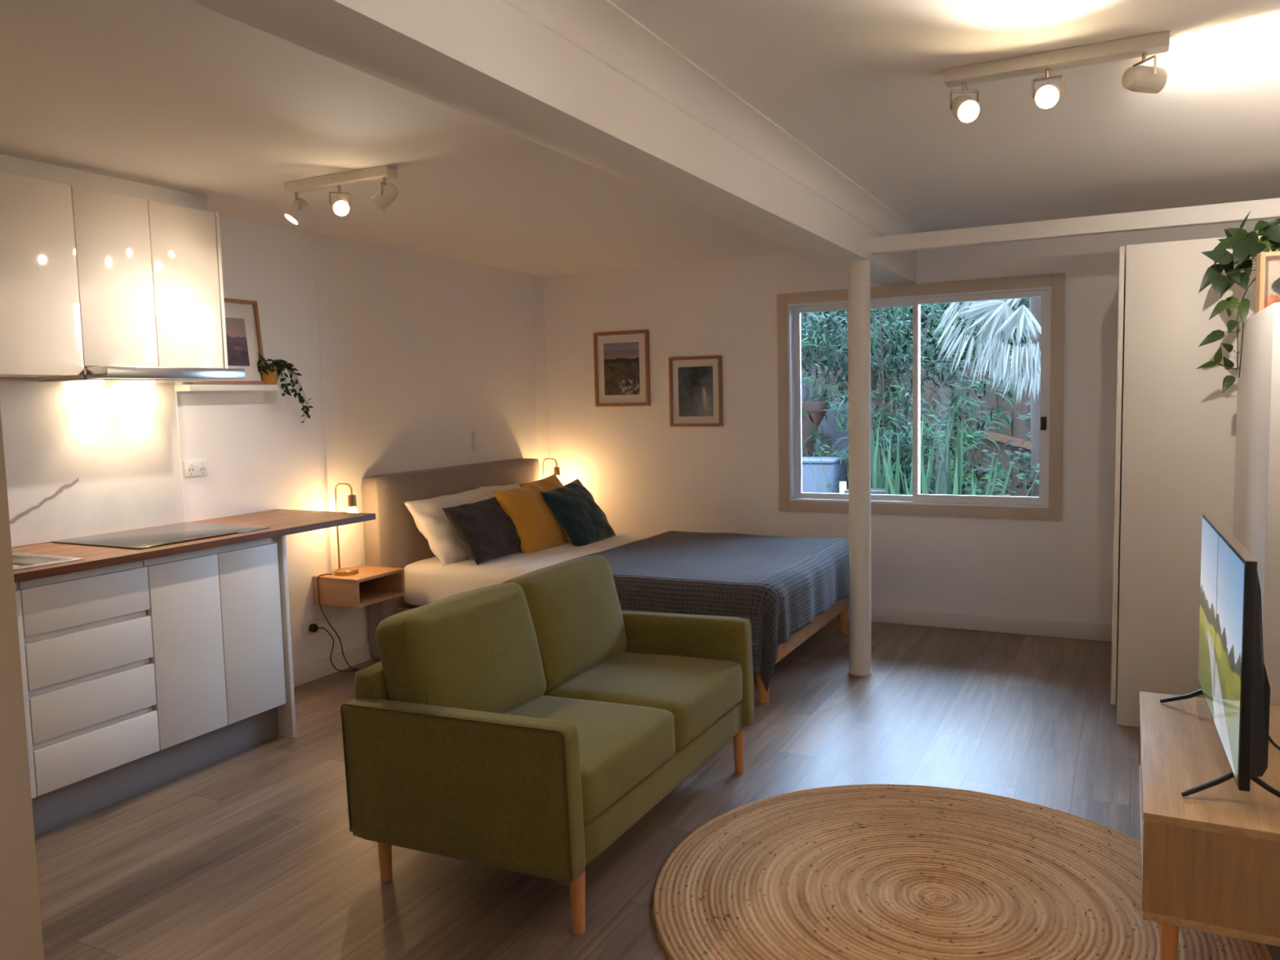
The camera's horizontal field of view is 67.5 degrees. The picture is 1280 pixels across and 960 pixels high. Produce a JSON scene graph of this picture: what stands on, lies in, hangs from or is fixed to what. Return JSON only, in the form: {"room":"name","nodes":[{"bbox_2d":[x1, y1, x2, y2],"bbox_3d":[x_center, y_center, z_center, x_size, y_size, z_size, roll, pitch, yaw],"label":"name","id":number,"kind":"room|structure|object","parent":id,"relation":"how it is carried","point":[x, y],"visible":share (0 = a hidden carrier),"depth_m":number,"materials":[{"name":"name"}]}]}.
{"room":"studio apartment","nodes":[
{"label":"studio apartment","id":0,"kind":"room"},
{"bbox_2d":[0,405,44,959],"bbox_3d":[-2.141,0.105,2.437,1.392,2.275,0.240,1,5,27],"label":"wall","id":1,"kind":"structure","parent":0,"point":[20,922],"depth_m":2.24,"materials":[{"name":"beige paint"}]},
{"bbox_2d":[174,214,549,668],"bbox_3d":[-2.325,-0.002,3.734,0.122,2.275,7.350,1,5,27],"label":"wall","id":2,"kind":"structure","parent":0,"point":[401,356],"depth_m":5.11,"materials":[{"name":"white paint"}]},
{"bbox_2d":[0,171,84,377],"bbox_3d":[-2.264,-0.699,3.305,0.346,0.676,0.442,1,5,27],"label":"upper cabinet","id":3,"kind":"object","parent":2,"relation":"attached to","point":[41,330],"visible":1,"depth_m":3.30,"materials":[{"name":"white laminate"}]},
{"bbox_2d":[0,377,185,546],"bbox_3d":[-2.359,-0.076,3.522,0.010,0.659,1.512,1,5,27],"label":"backsplash","id":4,"kind":"structure","parent":2,"relation":"attached to","point":[82,459],"depth_m":3.82,"materials":[{"name":"white stone"}]},
{"bbox_2d":[0,154,227,368],"bbox_3d":[-2.124,-0.776,3.575,0.348,0.712,1.061,1,5,27],"label":"upper cabinet","id":5,"kind":"object","parent":2,"relation":"attached to","point":[148,259],"visible":0.62,"depth_m":3.65,"materials":[{"name":"white laminate"}]},
{"bbox_2d":[30,365,244,383],"bbox_3d":[-1.961,-0.412,3.768,0.460,0.054,0.598,1,5,27],"label":"range hood","id":6,"kind":"object","parent":2,"relation":"attached to","point":[93,375],"visible":0.99,"depth_m":3.61,"materials":[{"name":"metal"}]},
{"bbox_2d":[87,382,105,383],"bbox_3d":[-2.139,-0.383,3.765,0.060,0.006,0.060,1,5,27],"label":"hood light","id":7,"kind":"object","parent":6,"relation":"on","point":[87,382],"depth_m":3.75,"materials":[{"name":"white plastic"}]},
{"bbox_2d":[138,382,155,383],"bbox_3d":[-2.039,-0.402,3.960,0.060,0.006,0.060,1,5,27],"label":"hood light","id":8,"kind":"object","parent":6,"relation":"on","point":[139,382],"depth_m":3.94,"materials":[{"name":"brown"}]},
{"bbox_2d":[183,459,208,477],"bbox_3d":[-1.978,-0.053,4.267,0.012,0.072,0.115,1,5,27],"label":"power outlet","id":9,"kind":"object","parent":2,"relation":"attached to","point":[199,467],"visible":1,"depth_m":4.26,"materials":[{"name":"white plastic"}]},
{"bbox_2d":[174,384,284,391],"bbox_3d":[-1.866,-0.420,4.371,0.105,0.028,0.518,1,5,27],"label":"floating shelf","id":10,"kind":"object","parent":2,"relation":"attached to","point":[180,388],"visible":1,"depth_m":4.29,"materials":[{"name":"white wood"}]},
{"bbox_2d":[190,297,266,384],"bbox_3d":[-1.883,-0.629,4.343,0.056,0.392,0.400,1,5,27],"label":"framed print","id":11,"kind":"object","parent":10,"relation":"on","point":[243,334],"visible":0.41,"depth_m":4.43,"materials":[{"name":"brown wood"}]},
{"bbox_2d":[225,317,249,365],"bbox_3d":[-1.883,-0.629,4.343,0.001,0.220,0.244,-4,3,27],"label":"print","id":12,"kind":"object","parent":11,"relation":"attached to","point":[236,336],"depth_m":4.40},
{"bbox_2d":[257,352,313,422],"bbox_3d":[-1.725,-0.440,4.615,0.158,0.338,0.311,1,5,27],"label":"potted plant","id":13,"kind":"object","parent":10,"relation":"on","point":[271,373],"visible":0.98,"depth_m":4.57,"materials":[{"name":"green plant"}]},
{"bbox_2d":[300,618,318,637],"bbox_3d":[-1.683,0.755,4.879,0.012,0.072,0.115,1,5,27],"label":"power outlet","id":14,"kind":"object","parent":2,"relation":"attached to","point":[304,631],"visible":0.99,"depth_m":4.86,"materials":[{"name":"white plastic"}]},
{"bbox_2d":[293,643,372,687],"bbox_3d":[-1.299,0.908,5.638,0.014,0.092,2.958,1,5,27],"label":"baseboard","id":15,"kind":"structure","parent":2,"relation":"attached to","point":[322,668],"depth_m":5.00,"materials":[{"name":"white paint"}]},
{"bbox_2d":[312,564,404,608],"bbox_3d":[-1.461,0.551,4.988,0.299,0.143,0.352,1,5,27],"label":"bedside table","id":16,"kind":"object","parent":2,"relation":"attached to","point":[372,584],"visible":0.98,"depth_m":4.89,"materials":[{"name":"brown wood"}]},
{"bbox_2d":[308,483,359,671],"bbox_3d":[-1.554,0.520,4.893,0.264,1.002,0.149,-6,7,-42],"label":"table lamp","id":17,"kind":"object","parent":16,"relation":"on","point":[352,500],"visible":0.92,"depth_m":4.90,"materials":[{"name":"gold metal"}]},
{"bbox_2d":[347,494,356,506],"bbox_3d":[-1.470,0.106,4.885,0.044,0.062,0.044,1,5,27],"label":"socket","id":18,"kind":"object","parent":17,"relation":"attached to","point":[352,500],"depth_m":4.87,"materials":[{"name":"gold metal"}]},
{"bbox_2d":[472,431,480,449],"bbox_3d":[-1.040,-0.250,6.099,0.012,0.115,0.072,1,5,27],"label":"light switch","id":19,"kind":"object","parent":2,"relation":"attached to","point":[476,435],"visible":1,"depth_m":6.09,"materials":[{"name":"white plastic"}]},
{"bbox_3d":[-0.580,0.384,6.709,0.299,0.143,0.282,1,5,27],"label":"bedside table","id":20,"kind":"object","parent":2,"relation":"attached to","visible":0},
{"bbox_2d":[542,457,561,481],"bbox_3d":[-0.612,0.083,6.637,0.153,0.471,0.120,1,5,27],"label":"table lamp","id":21,"kind":"object","parent":20,"relation":"on","point":[556,469],"visible":0.46,"depth_m":6.60,"materials":[{"name":"gold metal"}]},
{"bbox_2d":[553,466,559,475],"bbox_3d":[-0.575,-0.061,6.604,0.044,0.062,0.044,1,5,27],"label":"socket","id":22,"kind":"object","parent":21,"relation":"attached to","point":[556,469],"depth_m":6.59,"materials":[{"name":"gold metal"}]},
{"bbox_2d":[0,0,1279,275],"bbox_3d":[-0.242,-1.151,2.555,4.860,0.120,7.350,1,5,27],"label":"ceiling","id":23,"kind":"structure","parent":0,"point":[184,95],"depth_m":3.03,"materials":[{"name":"white paint"}]},
{"bbox_2d":[283,164,398,224],"bbox_3d":[-1.147,-1.083,3.660,0.541,0.162,0.096,1,5,27],"label":"track light","id":24,"kind":"object","parent":23,"relation":"hanging from","point":[388,193],"visible":1,"depth_m":3.63,"materials":[{"name":"white paint"}]},
{"bbox_2d":[188,0,915,285],"bbox_3d":[-0.085,-0.969,2.492,0.195,0.239,7.110,1,5,27],"label":"beam","id":25,"kind":"structure","parent":23,"relation":"attached to","point":[487,61],"depth_m":2.16,"materials":[{"name":"white paint"}]},
{"bbox_2d":[501,0,921,253],"bbox_3d":[0.028,-1.042,2.394,0.092,0.080,7.050,1,5,27],"label":"trim","id":26,"kind":"structure","parent":25,"relation":"attached to","point":[600,28],"depth_m":2.65,"materials":[{"name":"white paint"}]},
{"bbox_2d":[868,197,1279,254],"bbox_3d":[2.018,-1.109,4.148,2.040,0.073,0.060,1,5,27],"label":"beam","id":27,"kind":"structure","parent":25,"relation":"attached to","point":[1263,209],"depth_m":4.17,"materials":[{"name":"white paint"}]},
{"bbox_2d":[943,31,1169,123],"bbox_3d":[1.082,-1.041,2.514,0.540,0.152,0.105,1,5,27],"label":"track light","id":28,"kind":"object","parent":23,"relation":"hanging from","point":[1140,78],"visible":1,"depth_m":2.48,"materials":[{"name":"white paint"}]},
{"bbox_2d":[34,617,1279,959],"bbox_3d":[-0.188,1.225,2.758,4.860,0.100,7.350,1,5,27],"label":"floor","id":29,"kind":"structure","parent":0,"point":[252,853],"depth_m":3.26,"materials":[{"name":"brown wood"}]},
{"bbox_2d":[31,706,279,835],"bbox_3d":[-1.894,1.082,3.404,0.010,0.153,1.527,1,5,27],"label":"kickboard","id":30,"kind":"object","parent":29,"relation":"on","point":[53,809],"visible":0.67,"depth_m":3.54,"materials":[{"name":"grey laminate"}]},
{"bbox_2d":[14,582,36,798],"bbox_3d":[-2.326,0.688,2.993,0.571,0.717,0.473,1,5,27],"label":"base cabinet","id":31,"kind":"object","parent":30,"relation":"on","point":[18,599],"visible":0.3,"depth_m":3.07,"materials":[{"name":"white laminate"}]},
{"bbox_2d":[13,560,159,795],"bbox_3d":[-2.117,0.648,3.401,0.571,0.717,0.443,1,5,27],"label":"base cabinet","id":32,"kind":"object","parent":30,"relation":"on","point":[87,634],"visible":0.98,"depth_m":3.25,"materials":[{"name":"white laminate"}]},
{"bbox_2d":[142,535,296,750],"bbox_3d":[-1.869,0.679,3.883,0.577,0.872,0.628,1,5,27],"label":"base cabinet","id":33,"kind":"object","parent":29,"relation":"on","point":[220,624],"visible":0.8,"depth_m":3.72,"materials":[{"name":"white laminate"}]},
{"bbox_2d":[11,509,375,582],"bbox_3d":[-1.957,0.250,3.644,0.628,0.027,2.036,1,5,27],"label":"countertop","id":34,"kind":"structure","parent":33,"relation":"on","point":[281,522],"depth_m":3.61,"materials":[{"name":"brown wood"}]},
{"bbox_2d":[12,551,84,570],"bbox_3d":[-2.241,0.362,3.069,0.472,0.148,0.655,1,5,27],"label":"sink","id":35,"kind":"object","parent":34,"relation":"in","point":[32,560],"visible":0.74,"depth_m":3.29,"materials":[{"name":"metal"}]},
{"bbox_2d":[50,522,269,549],"bbox_3d":[-1.897,0.217,3.818,0.520,0.005,0.590,1,5,27],"label":"cooktop","id":36,"kind":"object","parent":34,"relation":"in","point":[164,535],"visible":1,"depth_m":3.77,"materials":[{"name":"glass"}]},
{"bbox_2d":[340,555,755,934],"bbox_3d":[-0.213,0.738,3.176,0.770,0.802,1.348,1,5,27],"label":"sofa","id":37,"kind":"object","parent":29,"relation":"on","point":[525,723],"visible":1,"depth_m":2.77,"materials":[{"name":"green fabric"}]},
{"bbox_2d":[375,582,546,713],"bbox_3d":[-0.541,0.570,2.997,0.260,0.422,0.608,1,5,27],"label":"cushion","id":38,"kind":"object","parent":37,"relation":"on","point":[483,649],"depth_m":2.87,"materials":[{"name":"green fabric"}]},
{"bbox_2d":[501,555,627,692],"bbox_3d":[-0.276,0.519,3.518,0.259,0.421,0.610,1,5,27],"label":"cushion","id":39,"kind":"object","parent":37,"relation":"on","point":[580,626],"depth_m":3.40,"materials":[{"name":"green fabric"}]},
{"bbox_2d":[503,695,675,824],"bbox_3d":[-0.307,0.819,2.901,0.679,0.192,0.594,1,5,27],"label":"seat cushion","id":40,"kind":"object","parent":37,"relation":"on","point":[627,748],"depth_m":2.81,"materials":[{"name":"green fabric"}]},
{"bbox_2d":[542,652,742,750],"bbox_3d":[-0.040,0.769,3.422,0.679,0.193,0.594,1,5,27],"label":"seat cushion","id":41,"kind":"object","parent":37,"relation":"on","point":[702,691],"depth_m":3.29,"materials":[{"name":"green fabric"}]},
{"bbox_2d":[361,457,848,703],"bbox_3d":[-0.136,0.439,5.412,2.277,1.016,1.600,1,5,27],"label":"frame","id":42,"kind":"object","parent":29,"relation":"on","point":[393,539],"visible":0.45,"depth_m":5.29,"materials":[{"name":"beige fabric"}]},
{"bbox_2d":[404,532,625,606],"bbox_3d":[-0.067,0.534,5.434,2.079,0.269,1.492,1,5,27],"label":"mattress","id":43,"kind":"object","parent":42,"relation":"on","point":[427,581],"visible":0.2,"depth_m":5.15,"materials":[{"name":"white fabric"}]},
{"bbox_2d":[403,487,490,566],"bbox_3d":[-1.010,0.262,5.499,0.306,0.370,0.739,1,5,27],"label":"pillow","id":44,"kind":"object","parent":43,"relation":"on","point":[428,515],"visible":0.49,"depth_m":5.24,"materials":[{"name":"white fabric"}]},
{"bbox_2d":[442,496,521,564],"bbox_3d":[-0.854,0.275,5.364,0.249,0.314,0.531,1,5,27],"label":"cushion","id":45,"kind":"object","parent":43,"relation":"on","point":[487,532],"visible":0.93,"depth_m":5.24,"materials":[{"name":"grey fabric"}]},
{"bbox_2d":[478,483,519,497],"bbox_3d":[-0.709,0.203,6.106,0.289,0.380,0.713,1,5,27],"label":"pillow","id":46,"kind":"object","parent":43,"relation":"on","point":[488,491],"visible":0.07,"depth_m":5.90,"materials":[{"name":"white fabric"}]},
{"bbox_2d":[493,481,568,553],"bbox_3d":[-0.634,0.229,5.664,0.248,0.398,0.462,1,5,27],"label":"cushion","id":47,"kind":"object","parent":43,"relation":"on","point":[538,529],"visible":0.8,"depth_m":5.56,"materials":[{"name":"yellow fabric"}]},
{"bbox_2d":[519,473,568,537],"bbox_3d":[-0.546,0.182,6.071,0.244,0.413,0.480,1,5,27],"label":"pillow","id":48,"kind":"object","parent":43,"relation":"on","point":[553,482],"visible":0.13,"depth_m":6.08,"materials":[{"name":"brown fabric"}]},
{"bbox_2d":[540,478,616,546],"bbox_3d":[-0.372,0.211,5.867,0.276,0.405,0.486,1,5,27],"label":"cushion","id":49,"kind":"object","parent":43,"relation":"on","point":[575,508],"visible":0.98,"depth_m":5.76,"materials":[{"name":"teal fabric"}]},
{"bbox_2d":[505,531,661,581],"bbox_3d":[-0.166,0.520,5.485,0.488,0.258,1.554,1,5,27],"label":"sheet","id":50,"kind":"object","parent":43,"relation":"on","point":[609,543],"visible":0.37,"depth_m":5.39,"materials":[{"name":"white fabric"}]},
{"bbox_2d":[554,530,848,693],"bbox_3d":[0.405,0.631,5.199,1.297,0.483,1.643,1,5,27],"label":"throw blanket","id":51,"kind":"object","parent":43,"relation":"on","point":[781,584],"visible":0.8,"depth_m":4.63,"materials":[{"name":"grey fabric"}]},
{"bbox_2d":[848,260,871,675],"bbox_3d":[1.084,-0.044,4.724,0.112,2.036,0.112,1,5,27],"label":"post","id":52,"kind":"object","parent":29,"relation":"on","point":[859,271],"visible":1,"depth_m":4.68,"materials":[{"name":"white paint"}]},
{"bbox_2d":[651,783,1272,959],"bbox_3d":[0.818,1.155,2.632,1.566,0.015,1.569,-6,7,-43],"label":"round rug","id":53,"kind":"object","parent":29,"relation":"on","point":[874,871],"visible":0.94,"depth_m":2.71,"materials":[{"name":"wicker"}]},
{"bbox_2d":[1110,235,1279,727],"bbox_3d":[2.555,-0.015,4.409,0.640,1.966,1.437,1,5,27],"label":"wardrobe","id":54,"kind":"object","parent":29,"relation":"on","point":[1175,422],"visible":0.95,"depth_m":3.83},
{"bbox_2d":[1138,691,1279,959],"bbox_3d":[1.531,0.932,2.503,0.400,0.450,0.966,1,5,27],"label":"tv stand","id":55,"kind":"object","parent":29,"relation":"on","point":[1211,856],"visible":0.96,"depth_m":2.14,"materials":[{"name":"brown wood"}]},
{"bbox_2d":[1160,512,1279,798],"bbox_3d":[1.625,0.637,2.446,0.477,1.003,0.869,1,5,25],"label":"television","id":56,"kind":"object","parent":55,"relation":"on","point":[1233,677],"visible":1,"depth_m":2.21,"materials":[{"name":"black plastic"}]},
{"bbox_2d":[542,218,1279,625],"bbox_3d":[1.427,-0.269,5.863,4.620,2.275,0.120,1,5,27],"label":"wall","id":57,"kind":"structure","parent":0,"point":[646,473],"depth_m":6.05,"materials":[{"name":"white paint"}]},
{"bbox_2d":[593,329,650,406],"bbox_3d":[-0.125,-0.758,6.529,0.417,0.508,0.022,1,5,27],"label":"framed print","id":58,"kind":"object","parent":57,"relation":"attached to","point":[621,358],"visible":1,"depth_m":6.53,"materials":[{"name":"brown wood"}]},
{"bbox_2d":[668,355,723,426],"bbox_3d":[0.366,-0.581,6.295,0.372,0.458,0.022,1,5,27],"label":"framed print","id":59,"kind":"object","parent":57,"relation":"attached to","point":[695,383],"visible":1,"depth_m":6.29,"materials":[{"name":"brown wood"}]},
{"bbox_2d":[777,272,1065,520],"bbox_3d":[1.637,-0.473,5.727,1.650,1.366,0.136,1,5,27],"label":"window","id":60,"kind":"structure","parent":57,"relation":"in","point":[1051,287],"depth_m":5.64,"materials":[{"name":"beige paint"}]},
{"bbox_2d":[835,606,1111,641],"bbox_3d":[1.018,0.816,6.102,3.686,0.092,0.014,1,5,27],"label":"baseboard","id":61,"kind":"structure","parent":57,"relation":"attached to","point":[1086,631],"depth_m":5.56,"materials":[{"name":"white paint"}]},
{"bbox_2d":[1232,302,1279,706],"bbox_3d":[2.334,0.260,3.177,0.544,1.637,0.990,1,5,27],"label":"wall partition","id":62,"kind":"structure","parent":0,"point":[1256,502],"depth_m":2.92,"materials":[{"name":"white paint"}]},
{"bbox_2d":[1195,209,1279,392],"bbox_3d":[2.239,-0.645,3.444,0.403,0.658,0.212,0,5,10],"label":"potted plant","id":63,"kind":"object","parent":62,"relation":"on","point":[1242,243],"visible":0.86,"depth_m":3.47,"materials":[{"name":"green plant"}]},
{"bbox_2d":[1254,251,1279,314],"bbox_3d":[2.213,-0.666,3.213,0.240,0.205,0.050,0,5,19],"label":"frame","id":64,"kind":"object","parent":62,"relation":"on","point":[1268,264],"visible":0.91,"depth_m":3.25,"materials":[{"name":"brown wood"}]},
{"bbox_2d":[1263,257,1279,308],"bbox_3d":[2.217,-0.667,3.224,0.208,0.173,0.001,0,5,19],"label":"photo","id":65,"kind":"object","parent":64,"relation":"in","point":[1272,282],"depth_m":3.25},
{"label":"outside","id":66,"kind":"structure","parent":0,"visible":0},
{"bbox_3d":[4.399,0.541,11.304,19.000,0.100,12.050,1,5,27],"label":"ground","id":67,"kind":"structure","parent":66,"visible":0},
{"bbox_2d":[801,401,827,457],"bbox_3d":[1.521,0.015,8.943,0.460,1.480,0.460,1,5,27],"label":"terracotta urn","id":68,"kind":"object","parent":67,"relation":"on","point":[816,416],"visible":0.23,"depth_m":8.70,"materials":[{"name":"ceramic"}]},
{"bbox_2d":[801,379,828,413],"bbox_3d":[1.563,-0.052,9.229,0.793,1.834,0.635,1,5,27],"label":"rock","id":69,"kind":"object","parent":67,"relation":"on","point":[804,394],"visible":0.04,"depth_m":9.00,"materials":[{"name":"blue stone"}]},
{"bbox_2d":[801,457,846,493],"bbox_3d":[1.490,0.328,8.009,0.385,1.018,0.420,1,5,27],"label":"planter","id":70,"kind":"object","parent":67,"relation":"on","point":[809,484],"visible":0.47,"depth_m":7.79,"materials":[{"name":"blue plastic"}]},
{"bbox_2d":[807,439,848,489],"bbox_3d":[1.653,0.254,8.384,0.902,1.211,0.900,1,5,27],"label":"shrub","id":71,"kind":"object","parent":67,"relation":"on","point":[833,446],"visible":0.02,"depth_m":8.29,"materials":[{"name":"green plant"}]},
{"bbox_2d":[812,399,848,487],"bbox_3d":[1.805,0.055,8.807,0.626,1.618,0.491,1,5,27],"label":"rock","id":72,"kind":"object","parent":67,"relation":"on","point":[828,428],"visible":0.08,"depth_m":8.61,"materials":[{"name":"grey stone"}]},
{"bbox_2d":[840,481,846,493],"bbox_3d":[1.632,0.436,7.687,0.045,0.850,0.040,1,5,27],"label":"stake","id":73,"kind":"object","parent":67,"relation":"on","point":[842,484],"visible":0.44,"depth_m":7.64,"materials":[{"name":"white"}]},
{"bbox_2d":[800,309,912,454],"bbox_3d":[1.453,-0.846,9.603,2.543,3.101,2.210,-1,5,4],"label":"shrub","id":74,"kind":"object","parent":67,"relation":"on","point":[840,328],"visible":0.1,"depth_m":8.98,"materials":[{"name":"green plant"}]},
{"bbox_2d":[844,488,894,494],"bbox_3d":[1.784,0.477,7.376,0.370,0.815,0.220,1,5,27],"label":"planter box","id":75,"kind":"object","parent":67,"relation":"on","point":[873,491],"visible":0.14,"depth_m":7.25,"materials":[{"name":"blue plastic"}]},
{"bbox_2d":[802,410,941,495],"bbox_3d":[1.861,0.164,7.408,1.000,1.436,1.014,1,5,27],"label":"plant","id":76,"kind":"object","parent":67,"relation":"on","point":[877,482],"visible":0.19,"depth_m":7.32,"materials":[{"name":"green plant"}]},
{"bbox_2d":[817,382,982,495],"bbox_3d":[2.059,0.011,7.880,1.161,1.689,1.254,-5,6,-34],"label":"shrub","id":77,"kind":"object","parent":67,"relation":"on","point":[908,468],"visible":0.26,"depth_m":7.83,"materials":[{"name":"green plant"}]},
{"bbox_2d":[800,302,1030,495],"bbox_3d":[2.300,-0.787,8.734,2.867,3.091,2.072,0,5,15],"label":"shrub","id":78,"kind":"object","parent":67,"relation":"on","point":[890,391],"visible":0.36,"depth_m":8.51,"materials":[{"name":"green plant"}]},
{"bbox_2d":[800,297,1030,377],"bbox_3d":[3.079,-1.218,11.945,12.007,3.688,1.763,1,5,27],"label":"hedge","id":79,"kind":"object","parent":67,"relation":"on","point":[922,320],"visible":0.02,"depth_m":11.73,"materials":[{"name":"green plant"}]},
{"bbox_2d":[801,360,1031,496],"bbox_3d":[2.857,-0.374,10.792,7.165,1.880,0.080,1,5,27],"label":"fence","id":80,"kind":"object","parent":67,"relation":"on","point":[1018,436],"visible":0.03,"depth_m":10.30,"materials":[{"name":"brown wood"}]},
{"bbox_2d":[887,413,1009,495],"bbox_3d":[2.530,0.203,7.979,1.064,1.538,0.866,1,5,27],"label":"fern","id":81,"kind":"object","parent":67,"relation":"on","point":[939,431],"visible":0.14,"depth_m":7.96,"materials":[{"name":"green plant"}]},
{"bbox_2d":[879,408,1039,496],"bbox_3d":[2.320,0.176,7.071,1.353,1.448,0.851,-3,5,-16],"label":"plant","id":82,"kind":"object","parent":67,"relation":"on","point":[945,481],"visible":0.37,"depth_m":7.11,"materials":[{"name":"green plant"}]},
{"bbox_2d":[893,297,1029,493],"bbox_3d":[4.063,-1.076,10.787,2.346,3.243,2.115,-1,5,-2],"label":"shrub","id":83,"kind":"object","parent":67,"relation":"on","point":[935,335],"visible":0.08,"depth_m":10.43,"materials":[{"name":"green plant"}]},
{"bbox_2d":[932,297,1041,497],"bbox_3d":[2.744,-0.517,7.377,0.925,2.754,0.694,1,5,27],"label":"palm tree","id":84,"kind":"object","parent":67,"relation":"on","point":[1001,319],"visible":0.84,"depth_m":7.26,"materials":[{"name":"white plant"}]},
{"bbox_2d":[951,444,1039,497],"bbox_3d":[3.009,0.282,7.522,0.853,1.134,1.088,-6,6,-41],"label":"shrub","id":85,"kind":"object","parent":67,"relation":"on","point":[1000,473],"visible":0.15,"depth_m":7.52,"materials":[{"name":"green plant"}]},
{"bbox_2d":[1003,400,1031,497],"bbox_3d":[3.833,-0.044,8.360,1.214,1.596,0.990,1,5,27],"label":"shrub","id":86,"kind":"object","parent":67,"relation":"on","point":[1024,456],"visible":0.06,"depth_m":8.47,"materials":[{"name":"green plant"}]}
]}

